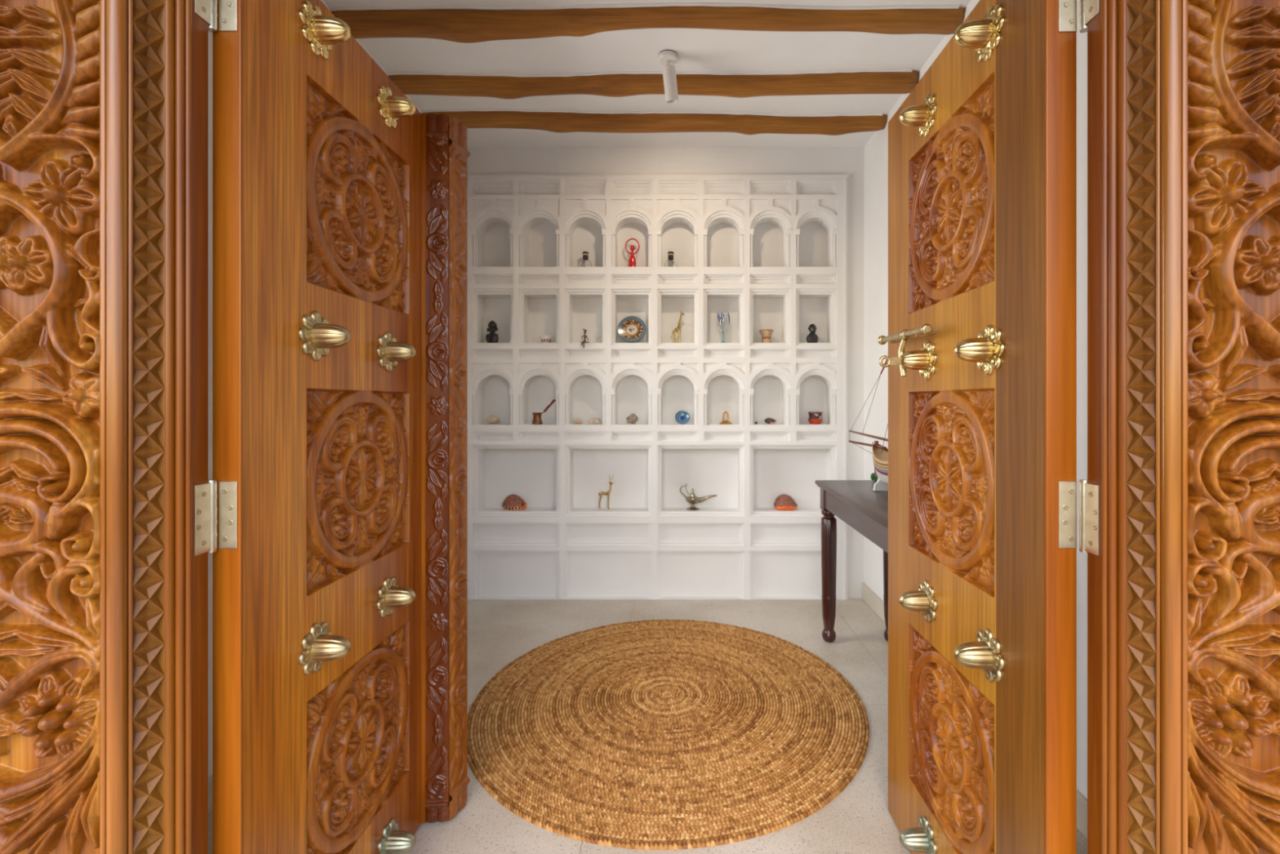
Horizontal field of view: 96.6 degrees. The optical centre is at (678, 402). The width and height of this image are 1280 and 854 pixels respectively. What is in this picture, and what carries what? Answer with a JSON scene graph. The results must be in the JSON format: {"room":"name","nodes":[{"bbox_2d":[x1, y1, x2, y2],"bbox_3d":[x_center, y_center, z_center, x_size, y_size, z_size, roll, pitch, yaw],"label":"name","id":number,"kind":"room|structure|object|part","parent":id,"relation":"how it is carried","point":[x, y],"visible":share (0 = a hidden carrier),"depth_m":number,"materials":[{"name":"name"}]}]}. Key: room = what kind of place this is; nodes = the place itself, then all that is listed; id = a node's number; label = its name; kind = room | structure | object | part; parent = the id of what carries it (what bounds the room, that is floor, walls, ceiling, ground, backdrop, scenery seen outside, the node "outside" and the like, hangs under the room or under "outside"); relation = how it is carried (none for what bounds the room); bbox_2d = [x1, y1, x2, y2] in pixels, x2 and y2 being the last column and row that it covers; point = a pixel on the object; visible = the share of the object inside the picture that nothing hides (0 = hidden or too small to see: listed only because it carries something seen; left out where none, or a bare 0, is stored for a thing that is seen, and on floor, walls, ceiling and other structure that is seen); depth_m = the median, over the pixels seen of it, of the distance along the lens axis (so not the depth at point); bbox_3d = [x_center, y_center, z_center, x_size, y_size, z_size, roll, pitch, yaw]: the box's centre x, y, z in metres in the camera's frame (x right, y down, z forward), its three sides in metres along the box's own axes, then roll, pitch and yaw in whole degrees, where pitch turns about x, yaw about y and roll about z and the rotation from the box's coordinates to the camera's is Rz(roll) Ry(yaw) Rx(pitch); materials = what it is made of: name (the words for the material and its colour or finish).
{"room":"entrance hall","nodes":[
{"label":"entrance hall","id":0,"kind":"room"},
{"bbox_2d":[208,0,421,777],"bbox_3d":[-1.640,-0.209,2.658,0.120,3.158,3.205,0,0,0],"label":"wall","id":1,"kind":"structure","parent":0,"point":[210,34],"depth_m":1.92,"materials":[{"name":"white paint"}]},
{"bbox_2d":[208,773,213,813],"bbox_3d":[-1.571,1.314,2.510,0.018,0.112,2.890,0,0,0],"label":"baseboard","id":2,"kind":"structure","parent":1,"relation":"attached to","point":[211,777],"depth_m":1.90,"materials":[{"name":"stone"}]},
{"bbox_2d":[323,0,970,146],"bbox_3d":[-0.140,-1.848,2.607,3.120,0.120,3.305,0,0,0],"label":"ceiling","id":3,"kind":"structure","parent":0,"point":[697,50],"depth_m":2.96,"materials":[{"name":"white paint"}]},
{"bbox_2d":[329,2,964,43],"bbox_3d":[-0.142,-1.765,2.628,2.876,0.180,0.172,0,0,0],"label":"ceiling beam","id":4,"kind":"structure","parent":3,"relation":"attached to","point":[452,23],"depth_m":2.58,"materials":[{"name":"brown wood"}]},
{"bbox_2d":[386,69,917,99],"bbox_3d":[-0.145,-1.775,3.153,2.868,0.171,0.180,0,0,1],"label":"ceiling beam","id":5,"kind":"structure","parent":3,"relation":"attached to","point":[622,83],"depth_m":3.10,"materials":[{"name":"brown wood"}]},
{"bbox_2d":[420,108,887,135],"bbox_3d":[-0.142,-1.775,3.568,2.879,0.173,0.168,0,0,-1],"label":"ceiling beam","id":6,"kind":"structure","parent":3,"relation":"attached to","point":[553,121],"depth_m":3.53,"materials":[{"name":"brown wood"}]},
{"bbox_2d":[658,49,678,103],"bbox_3d":[-0.051,-1.676,2.942,0.104,0.224,0.124,0,0,0],"label":"ceiling spotlight","id":7,"kind":"object","parent":3,"relation":"hanging from","point":[668,58],"visible":1,"depth_m":2.92,"materials":[{"name":"white metal"}]},
{"bbox_2d":[208,598,1087,853],"bbox_3d":[-0.140,1.420,2.580,3.080,0.100,3.360,0,0,0],"label":"floor","id":8,"kind":"structure","parent":0,"point":[859,820],"depth_m":2.65,"materials":[{"name":"beige tile"}]},
{"bbox_2d":[467,618,869,849],"bbox_3d":[-0.049,1.361,2.655,1.778,0.016,1.828,0,0,6],"label":"round rug","id":9,"kind":"object","parent":8,"relation":"on","point":[703,770],"visible":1,"depth_m":2.32,"materials":[{"name":"wicker"}]},
{"bbox_2d":[815,480,888,642],"bbox_3d":[1.042,0.912,2.678,0.485,0.916,1.315,0,0,0],"label":"console table","id":10,"kind":"object","parent":8,"relation":"on","point":[855,502],"visible":0.29,"depth_m":3.12,"materials":[{"name":"brown wood"}]},
{"bbox_3d":[0.866,0.994,3.273,0.088,0.752,0.088,0,0,0],"label":"leg","id":11,"kind":"part","parent":10,"relation":"part of","materials":[{"name":"brown wood"}]},
{"bbox_3d":[1.042,0.482,2.678,0.465,0.012,1.295,0,0,0],"label":"moulding","id":12,"kind":"part","parent":10,"relation":"part of","materials":[{"name":"brown wood"}]},
{"bbox_2d":[848,359,888,490],"bbox_3d":[1.055,-0.020,2.826,0.163,0.946,1.296,0,0,0],"label":"model ship","id":13,"kind":"object","parent":10,"relation":"on","point":[880,453],"visible":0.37,"depth_m":2.92,"materials":[{"name":"white"}]},
{"bbox_3d":[1.055,0.299,3.031,0.012,0.190,0.032,0,0,0],"label":"stem","id":14,"kind":"part","parent":13,"relation":"part of","materials":[{"name":"brown wood"}]},
{"bbox_2d":[870,472,878,482],"bbox_3d":[1.119,0.428,3.250,0.044,0.052,0.016,0,0,0],"label":"ornament","id":15,"kind":"object","parent":10,"relation":"on","point":[873,477],"visible":0.77,"depth_m":3.25,"materials":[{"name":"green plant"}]},
{"bbox_3d":[1.223,0.994,3.273,0.088,0.752,0.088,0,0,0],"label":"leg","id":16,"kind":"part","parent":10,"relation":"part of","materials":[{"name":"brown wood"}]},
{"bbox_2d":[467,146,864,599],"bbox_3d":[-0.140,-0.209,4.117,3.080,3.158,0.326,0,0,0],"label":"wall","id":17,"kind":"structure","parent":0,"point":[766,237],"depth_m":3.98,"materials":[{"name":"white paint"}]},
{"bbox_2d":[485,320,498,342],"bbox_3d":[-1.314,-0.499,4.020,0.088,0.163,0.060,0,0,0],"label":"bust","id":18,"kind":"object","parent":17,"relation":"in","point":[491,337],"visible":0.98,"depth_m":4.00,"materials":[{"name":"black stone"}]},
{"bbox_3d":[-1.292,0.235,3.977,0.322,0.086,0.034,0,0,0],"label":"panel","id":19,"kind":"part","parent":17,"relation":"part of","materials":[{"name":"white paint"}]},
{"bbox_3d":[-1.292,-0.341,3.977,0.322,0.086,0.034,0,0,0],"label":"panel","id":20,"kind":"part","parent":17,"relation":"part of","materials":[{"name":"white paint"}]},
{"bbox_3d":[-1.292,-0.860,3.977,0.322,0.095,0.034,0,0,0],"label":"panel","id":21,"kind":"part","parent":17,"relation":"part of","materials":[{"name":"white paint"}]},
{"bbox_3d":[-1.292,-1.501,3.977,0.322,0.128,0.034,0,0,0],"label":"panel","id":22,"kind":"part","parent":17,"relation":"part of","materials":[{"name":"white paint"}]},
{"bbox_2d":[486,414,501,423],"bbox_3d":[-1.316,0.120,4.045,0.087,0.068,0.072,0,0,7],"label":"conch shell","id":23,"kind":"object","parent":17,"relation":"in","point":[492,419],"visible":1,"depth_m":4.02,"materials":[{"name":"beige"}]},
{"bbox_2d":[502,493,526,510],"bbox_3d":[-1.169,0.711,4.064,0.178,0.113,0.111,0,0,0],"label":"shell","id":24,"kind":"object","parent":17,"relation":"in","point":[512,502],"visible":1,"depth_m":4.03,"materials":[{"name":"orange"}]},
{"bbox_3d":[-1.131,0.910,3.982,0.644,0.200,0.044,0,0,0],"label":"wide panel","id":25,"kind":"part","parent":17,"relation":"part of","materials":[{"name":"white paint"}]},
{"bbox_3d":[-1.131,1.190,3.982,0.644,0.359,0.044,0,0,0],"label":"panel","id":26,"kind":"part","parent":17,"relation":"part of","materials":[{"name":"white paint"}]},
{"bbox_3d":[-0.970,0.235,3.977,0.322,0.086,0.034,0,0,0],"label":"panel","id":27,"kind":"part","parent":17,"relation":"part of","materials":[{"name":"white paint"}]},
{"bbox_3d":[-0.970,-0.341,3.977,0.322,0.086,0.034,0,0,0],"label":"panel","id":28,"kind":"part","parent":17,"relation":"part of","materials":[{"name":"white paint"}]},
{"bbox_3d":[-0.970,-0.860,3.977,0.322,0.095,0.034,0,0,0],"label":"panel","id":29,"kind":"part","parent":17,"relation":"part of","materials":[{"name":"white paint"}]},
{"bbox_3d":[-0.970,-1.501,3.977,0.322,0.128,0.034,0,0,0],"label":"panel","id":30,"kind":"part","parent":17,"relation":"part of","materials":[{"name":"white paint"}]},
{"bbox_2d":[531,399,555,424],"bbox_3d":[-0.951,0.064,4.020,0.168,0.178,0.075,0,0,0],"label":"coffee pot","id":31,"kind":"object","parent":17,"relation":"in","point":[537,420],"visible":1,"depth_m":4.00,"materials":[{"name":"orange metal"}]},
{"bbox_3d":[-0.998,0.112,4.020,0.075,0.082,0.075,0,0,0],"label":"pot","id":32,"kind":"part","parent":31,"relation":"part of","materials":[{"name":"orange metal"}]},
{"bbox_2d":[540,335,551,342],"bbox_3d":[-0.943,-0.445,4.050,0.080,0.054,0.080,0,0,0],"label":"cup","id":33,"kind":"object","parent":17,"relation":"in","point":[544,339],"visible":0.94,"depth_m":4.02,"materials":[{"name":"white ceramic"}]},
{"bbox_2d":[572,417,582,423],"bbox_3d":[-0.718,0.132,4.047,0.068,0.043,0.049,0,0,16],"label":"conch shell","id":34,"kind":"object","parent":17,"relation":"in","point":[575,420],"visible":1,"depth_m":4.03,"materials":[{"name":"beige"}]},
{"bbox_2d":[580,328,589,347],"bbox_3d":[-0.656,-0.449,3.968,0.063,0.140,0.068,0,0,0],"label":"bronze figurine","id":35,"kind":"object","parent":17,"relation":"on","point":[584,331],"visible":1,"depth_m":3.98,"materials":[{"name":"metal"}]},
{"bbox_3d":[-0.648,0.235,3.977,0.322,0.086,0.034,0,0,0],"label":"panel","id":36,"kind":"part","parent":17,"relation":"part of","materials":[{"name":"white paint"}]},
{"bbox_3d":[-0.648,-0.341,3.977,0.322,0.086,0.034,0,0,0],"label":"panel","id":37,"kind":"part","parent":17,"relation":"part of","materials":[{"name":"white paint"}]},
{"bbox_3d":[-0.648,-0.860,3.977,0.322,0.095,0.034,0,0,0],"label":"panel","id":38,"kind":"part","parent":17,"relation":"part of","materials":[{"name":"white paint"}]},
{"bbox_3d":[-0.648,-1.501,3.977,0.322,0.128,0.034,0,0,0],"label":"panel","id":39,"kind":"part","parent":17,"relation":"part of","materials":[{"name":"white paint"}]},
{"bbox_2d":[579,251,591,266],"bbox_3d":[-0.661,-1.011,4.049,0.087,0.122,0.088,0,0,0],"label":"glass bottle","id":40,"kind":"object","parent":17,"relation":"in","point":[584,262],"visible":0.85,"depth_m":4.02,"materials":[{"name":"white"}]},
{"bbox_2d":[587,417,600,424],"bbox_3d":[-0.598,0.130,4.048,0.094,0.049,0.027,0,0,0],"label":"scallop shell","id":41,"kind":"object","parent":17,"relation":"in","point":[594,420],"visible":1,"depth_m":4.04,"materials":[{"name":"beige"}]},
{"bbox_2d":[598,475,613,509],"bbox_3d":[-0.517,0.640,4.069,0.108,0.245,0.031,0,0,4],"label":"figurine","id":42,"kind":"object","parent":17,"relation":"in","point":[607,493],"visible":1,"depth_m":4.06,"materials":[{"name":"gold metal"}]},
{"bbox_3d":[-0.487,0.910,3.982,0.644,0.200,0.044,0,0,0],"label":"wide panel","id":43,"kind":"part","parent":17,"relation":"part of","materials":[{"name":"white paint"}]},
{"bbox_3d":[-0.487,1.190,3.982,0.644,0.359,0.044,0,0,0],"label":"panel","id":44,"kind":"part","parent":17,"relation":"part of","materials":[{"name":"white paint"}]},
{"bbox_3d":[-0.326,0.235,3.977,0.322,0.086,0.034,0,0,0],"label":"panel","id":45,"kind":"part","parent":17,"relation":"part of","materials":[{"name":"white paint"}]},
{"bbox_3d":[-0.326,-0.341,3.977,0.322,0.086,0.034,0,0,0],"label":"panel","id":46,"kind":"part","parent":17,"relation":"part of","materials":[{"name":"white paint"}]},
{"bbox_3d":[-0.326,-0.860,3.977,0.322,0.095,0.034,0,0,0],"label":"panel","id":47,"kind":"part","parent":17,"relation":"part of","materials":[{"name":"white paint"}]},
{"bbox_3d":[-0.326,-1.501,3.977,0.322,0.128,0.034,0,0,0],"label":"panel","id":48,"kind":"part","parent":17,"relation":"part of","materials":[{"name":"white paint"}]},
{"bbox_2d":[617,315,645,342],"bbox_3d":[-0.331,-0.521,4.039,0.200,0.193,0.061,0,0,0],"label":"plate","id":49,"kind":"object","parent":17,"relation":"in","point":[632,328],"visible":1,"depth_m":4.04,"materials":[{"name":"multicoloured ceramic"}]},
{"bbox_2d":[626,413,638,423],"bbox_3d":[-0.325,0.115,4.051,0.074,0.078,0.082,0,0,-33],"label":"shell","id":50,"kind":"object","parent":17,"relation":"in","point":[632,419],"visible":1,"depth_m":4.03,"materials":[{"name":"beige"}]},
{"bbox_2d":[625,238,639,266],"bbox_3d":[-0.328,-1.059,4.050,0.106,0.221,0.049,0,0,0],"label":"figurine","id":51,"kind":"object","parent":17,"relation":"in","point":[632,261],"visible":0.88,"depth_m":4.04,"materials":[{"name":"red paint"}]},
{"bbox_2d":[664,251,676,266],"bbox_3d":[-0.054,-1.011,4.049,0.087,0.122,0.088,0,0,-29],"label":"glass bottle","id":52,"kind":"object","parent":17,"relation":"in","point":[670,262],"visible":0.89,"depth_m":4.02,"materials":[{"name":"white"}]},
{"bbox_2d":[670,311,684,342],"bbox_3d":[-0.006,-0.535,4.050,0.099,0.238,0.028,0,0,0],"label":"giraffe figurine","id":53,"kind":"object","parent":17,"relation":"in","point":[677,329],"visible":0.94,"depth_m":4.04,"materials":[{"name":"gold metal"}]},
{"bbox_3d":[-0.004,0.235,3.977,0.322,0.086,0.034,0,0,0],"label":"panel","id":54,"kind":"part","parent":17,"relation":"part of","materials":[{"name":"white paint"}]},
{"bbox_3d":[-0.004,-0.341,3.977,0.322,0.086,0.034,0,0,0],"label":"panel","id":55,"kind":"part","parent":17,"relation":"part of","materials":[{"name":"white paint"}]},
{"bbox_3d":[-0.004,-0.860,3.977,0.322,0.095,0.034,0,0,0],"label":"panel","id":56,"kind":"part","parent":17,"relation":"part of","materials":[{"name":"white paint"}]},
{"bbox_3d":[-0.004,-1.501,3.977,0.322,0.128,0.034,0,0,0],"label":"panel","id":57,"kind":"part","parent":17,"relation":"part of","materials":[{"name":"white paint"}]},
{"bbox_2d":[675,410,689,424],"bbox_3d":[0.029,0.104,4.043,0.106,0.099,0.049,0,0,0],"label":"glass dish","id":58,"kind":"object","parent":17,"relation":"on","point":[682,417],"visible":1,"depth_m":4.05,"materials":[{"name":"blue glass"}]},
{"bbox_2d":[680,483,716,510],"bbox_3d":[0.143,0.669,4.070,0.267,0.186,0.096,0,0,0],"label":"oil lamp","id":59,"kind":"object","parent":17,"relation":"in","point":[692,499],"visible":1,"depth_m":4.06,"materials":[{"name":"gold metal"}]},
{"bbox_3d":[0.047,0.630,4.070,0.074,0.107,0.010,0,0,0],"label":"handle","id":60,"kind":"part","parent":59,"relation":"part of","materials":[{"name":"gold metal"}]},
{"bbox_3d":[0.103,0.643,4.070,0.039,0.058,0.038,0,0,0],"label":"lid","id":61,"kind":"part","parent":59,"relation":"part of","materials":[{"name":"gold metal"}]},
{"bbox_3d":[0.157,0.910,3.982,0.644,0.200,0.044,0,0,0],"label":"wide panel","id":62,"kind":"part","parent":17,"relation":"part of","materials":[{"name":"white paint"}]},
{"bbox_3d":[0.157,1.190,3.982,0.644,0.359,0.044,0,0,0],"label":"panel","id":63,"kind":"part","parent":17,"relation":"part of","materials":[{"name":"white paint"}]},
{"bbox_2d":[716,311,729,342],"bbox_3d":[0.320,-0.528,4.051,0.090,0.218,0.090,0,0,0],"label":"glass goblet","id":64,"kind":"object","parent":17,"relation":"in","point":[723,317],"visible":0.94,"depth_m":4.02,"materials":[{"name":"white"}]},
{"bbox_2d":[716,311,728,332],"bbox_3d":[0.319,-0.569,4.050,0.087,0.137,0.087,0,0,0],"label":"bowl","id":65,"kind":"object","parent":64,"relation":"on","point":[722,320],"depth_m":4.02,"materials":[{"name":"glass"}]},
{"bbox_3d":[0.319,-0.460,4.050,0.049,0.081,0.049,0,0,0],"label":"stem","id":66,"kind":"part","parent":64,"relation":"part of","materials":[{"name":"grey glass"}]},
{"bbox_3d":[0.317,0.235,3.977,0.322,0.086,0.034,0,0,0],"label":"panel","id":67,"kind":"part","parent":17,"relation":"part of","materials":[{"name":"white paint"}]},
{"bbox_3d":[0.317,-0.341,3.977,0.322,0.086,0.034,0,0,0],"label":"panel","id":68,"kind":"part","parent":17,"relation":"part of","materials":[{"name":"white paint"}]},
{"bbox_3d":[0.317,-0.860,3.977,0.322,0.095,0.034,0,0,0],"label":"panel","id":69,"kind":"part","parent":17,"relation":"part of","materials":[{"name":"white paint"}]},
{"bbox_3d":[0.317,-1.501,3.977,0.322,0.128,0.034,0,0,0],"label":"panel","id":70,"kind":"part","parent":17,"relation":"part of","materials":[{"name":"white paint"}]},
{"bbox_2d":[718,411,732,424],"bbox_3d":[0.336,0.107,4.050,0.100,0.093,0.100,0,0,0],"label":"brass bell","id":71,"kind":"object","parent":17,"relation":"in","point":[723,422],"visible":1,"depth_m":4.03,"materials":[{"name":"gold metal"}]},
{"bbox_3d":[0.336,0.096,4.050,0.044,0.069,0.011,0,0,0],"label":"loop handle","id":72,"kind":"part","parent":71,"relation":"part of","materials":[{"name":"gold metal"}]},
{"bbox_2d":[759,329,773,342],"bbox_3d":[0.626,-0.467,4.050,0.100,0.097,0.100,0,0,0],"label":"vessel","id":73,"kind":"object","parent":17,"relation":"in","point":[766,334],"visible":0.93,"depth_m":4.02,"materials":[{"name":"brown wood"}]},
{"bbox_2d":[764,417,776,423],"bbox_3d":[0.653,0.130,4.047,0.079,0.047,0.053,0,0,36],"label":"conch shell","id":74,"kind":"object","parent":17,"relation":"in","point":[768,420],"visible":1,"depth_m":4.03,"materials":[{"name":"brown"}]},
{"bbox_3d":[0.639,0.235,3.977,0.322,0.086,0.034,0,0,0],"label":"panel","id":75,"kind":"part","parent":17,"relation":"part of","materials":[{"name":"white paint"}]},
{"bbox_3d":[0.639,-0.341,3.977,0.322,0.086,0.034,0,0,0],"label":"panel","id":76,"kind":"part","parent":17,"relation":"part of","materials":[{"name":"white paint"}]},
{"bbox_3d":[0.639,-0.860,3.977,0.322,0.095,0.034,0,0,0],"label":"panel","id":77,"kind":"part","parent":17,"relation":"part of","materials":[{"name":"white paint"}]},
{"bbox_3d":[0.639,-1.501,3.977,0.322,0.128,0.034,0,0,0],"label":"panel","id":78,"kind":"part","parent":17,"relation":"part of","materials":[{"name":"white paint"}]},
{"bbox_2d":[773,493,797,510],"bbox_3d":[0.766,0.708,4.064,0.172,0.109,0.111,0,0,0],"label":"shell","id":79,"kind":"object","parent":17,"relation":"in","point":[783,502],"visible":1,"depth_m":4.03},
{"bbox_3d":[0.800,0.910,3.982,0.644,0.200,0.044,0,0,0],"label":"wide panel","id":80,"kind":"part","parent":17,"relation":"part of","materials":[{"name":"white paint"}]},
{"bbox_3d":[0.800,1.190,3.982,0.644,0.359,0.044,0,0,0],"label":"panel","id":81,"kind":"part","parent":17,"relation":"part of","materials":[{"name":"white paint"}]},
{"bbox_2d":[806,324,818,342],"bbox_3d":[0.947,-0.487,4.020,0.080,0.138,0.062,0,0,26],"label":"bust","id":82,"kind":"object","parent":17,"relation":"in","point":[812,337],"visible":0.95,"depth_m":4.00,"materials":[{"name":"black stone"}]},
{"bbox_2d":[808,411,822,424],"bbox_3d":[0.974,0.110,4.050,0.100,0.087,0.100,0,0,0],"label":"pot","id":83,"kind":"object","parent":17,"relation":"in","point":[815,417],"visible":1,"depth_m":4.01,"materials":[{"name":"ceramic"}]},
{"bbox_3d":[0.961,0.235,3.977,0.322,0.086,0.034,0,0,0],"label":"panel","id":84,"kind":"part","parent":17,"relation":"part of","materials":[{"name":"white paint"}]},
{"bbox_3d":[0.961,-0.341,3.977,0.322,0.086,0.034,0,0,0],"label":"panel","id":85,"kind":"part","parent":17,"relation":"part of","materials":[{"name":"white paint"}]},
{"bbox_3d":[0.961,-0.860,3.977,0.322,0.095,0.034,0,0,0],"label":"panel","id":86,"kind":"part","parent":17,"relation":"part of","materials":[{"name":"white paint"}]},
{"bbox_3d":[0.961,-1.501,3.977,0.322,0.128,0.034,0,0,0],"label":"panel","id":87,"kind":"part","parent":17,"relation":"part of","materials":[{"name":"white paint"}]},
{"bbox_2d":[864,0,1087,798],"bbox_3d":[1.360,-0.209,2.658,0.120,3.158,3.205,0,0,0],"label":"wall","id":88,"kind":"structure","parent":0,"point":[876,150],"depth_m":3.55,"materials":[{"name":"white paint"}]},
{"bbox_2d":[862,582,1087,838],"bbox_3d":[1.291,1.314,2.520,0.018,0.112,2.910,0,0,0],"label":"baseboard","id":89,"kind":"structure","parent":88,"relation":"attached to","point":[869,597],"depth_m":3.54,"materials":[{"name":"stone"}]},
{"bbox_3d":[0.000,-0.480,1.011,10.000,3.700,0.083,0,0,0],"label":"wall","id":90,"kind":"structure","parent":0,"visible":0},
{"bbox_2d":[194,0,470,853],"bbox_3d":[-0.798,0.214,1.488,0.176,2.296,0.923,0,0,0],"label":"door","id":91,"kind":"structure","parent":90,"relation":"in","point":[332,514],"depth_m":1.37,"materials":[{"name":"brown wood"}]},
{"bbox_3d":[-0.873,0.213,1.044,0.002,0.127,0.034,0,0,0],"label":"plate","id":92,"kind":"part","parent":91,"relation":"part of","materials":[{"name":"silver metal"}]},
{"bbox_3d":[-0.873,-0.767,1.044,0.002,0.127,0.034,0,0,0],"label":"plate","id":93,"kind":"part","parent":91,"relation":"part of","materials":[{"name":"silver metal"}]},
{"bbox_3d":[-0.853,0.213,1.078,0.034,0.127,0.002,0,0,0],"label":"plate","id":94,"kind":"part","parent":91,"relation":"part of","materials":[{"name":"silver metal"}]},
{"bbox_3d":[-0.853,-0.767,1.078,0.034,0.127,0.002,0,0,0],"label":"plate","id":95,"kind":"part","parent":91,"relation":"part of","materials":[{"name":"silver metal"}]},
{"bbox_3d":[-0.839,0.902,1.514,0.019,0.465,0.484,0,0,0],"label":"carved panel","id":96,"kind":"part","parent":91,"relation":"part of","materials":[{"name":"orange wood"}]},
{"bbox_3d":[-0.839,0.201,1.514,0.019,0.465,0.484,0,0,0],"label":"carved panel","id":97,"kind":"part","parent":91,"relation":"part of","materials":[{"name":"orange wood"}]},
{"bbox_3d":[-0.839,-0.501,1.514,0.019,0.465,0.484,0,0,0],"label":"carved panel","id":98,"kind":"part","parent":91,"relation":"part of","materials":[{"name":"orange wood"}]},
{"bbox_2d":[0,0,1279,853],"bbox_3d":[-0.057,0.010,0.988,2.382,2.720,0.141,0,0,0],"label":"door frame","id":99,"kind":"structure","parent":90,"relation":"attached to","point":[104,104],"depth_m":0.95,"materials":[{"name":"brown wood"}]},
{"bbox_3d":[-0.943,0.200,0.980,0.058,2.340,0.099,0,0,0],"label":"half round moulding","id":100,"kind":"part","parent":99,"relation":"part of","materials":[{"name":"brown wood"}]},
{"bbox_3d":[-0.914,0.200,1.011,0.086,2.340,0.038,0,0,0],"label":"bead moulding","id":101,"kind":"part","parent":99,"relation":"part of","materials":[{"name":"brown wood"}]},
{"bbox_3d":[0.802,0.200,1.010,0.086,2.340,0.031,0,0,-7],"label":"bead moulding","id":102,"kind":"part","parent":99,"relation":"part of","materials":[{"name":"brown wood"}]},
{"bbox_3d":[0.842,0.200,0.975,0.041,2.340,0.107,0,0,37],"label":"half round moulding","id":103,"kind":"part","parent":99,"relation":"part of","materials":[{"name":"brown wood"}]},
{"bbox_2d":[877,0,1099,853],"bbox_3d":[0.667,0.212,1.463,0.210,2.292,0.873,0,0,0],"label":"door","id":104,"kind":"structure","parent":90,"relation":"in","point":[981,339],"depth_m":1.28,"materials":[{"name":"brown wood"}]},
{"bbox_3d":[0.708,0.902,1.494,0.019,0.465,0.468,0,0,0],"label":"carved panel","id":105,"kind":"part","parent":104,"relation":"part of","materials":[{"name":"red wood"}]},
{"bbox_3d":[0.708,0.201,1.494,0.019,0.465,0.468,0,0,0],"label":"carved panel","id":106,"kind":"part","parent":104,"relation":"part of","materials":[{"name":"red wood"}]},
{"bbox_3d":[0.708,-0.501,1.494,0.019,0.465,0.468,0,0,0],"label":"carved panel","id":107,"kind":"part","parent":104,"relation":"part of","materials":[{"name":"red wood"}]},
{"bbox_3d":[0.739,0.213,1.080,0.034,0.127,0.002,0,0,0],"label":"plate","id":108,"kind":"part","parent":104,"relation":"part of","materials":[{"name":"gold metal"}]},
{"bbox_3d":[0.739,-0.767,1.080,0.034,0.127,0.002,0,0,0],"label":"plate","id":109,"kind":"part","parent":104,"relation":"part of","materials":[{"name":"silver metal"}]},
{"bbox_3d":[0.758,0.213,1.044,0.002,0.127,0.034,0,0,0],"label":"plate","id":110,"kind":"part","parent":104,"relation":"part of","materials":[{"name":"gold metal"}]},
{"bbox_3d":[0.758,-0.767,1.044,0.002,0.127,0.034,0,0,0],"label":"plate","id":111,"kind":"part","parent":104,"relation":"part of","materials":[{"name":"metal"}]}
]}

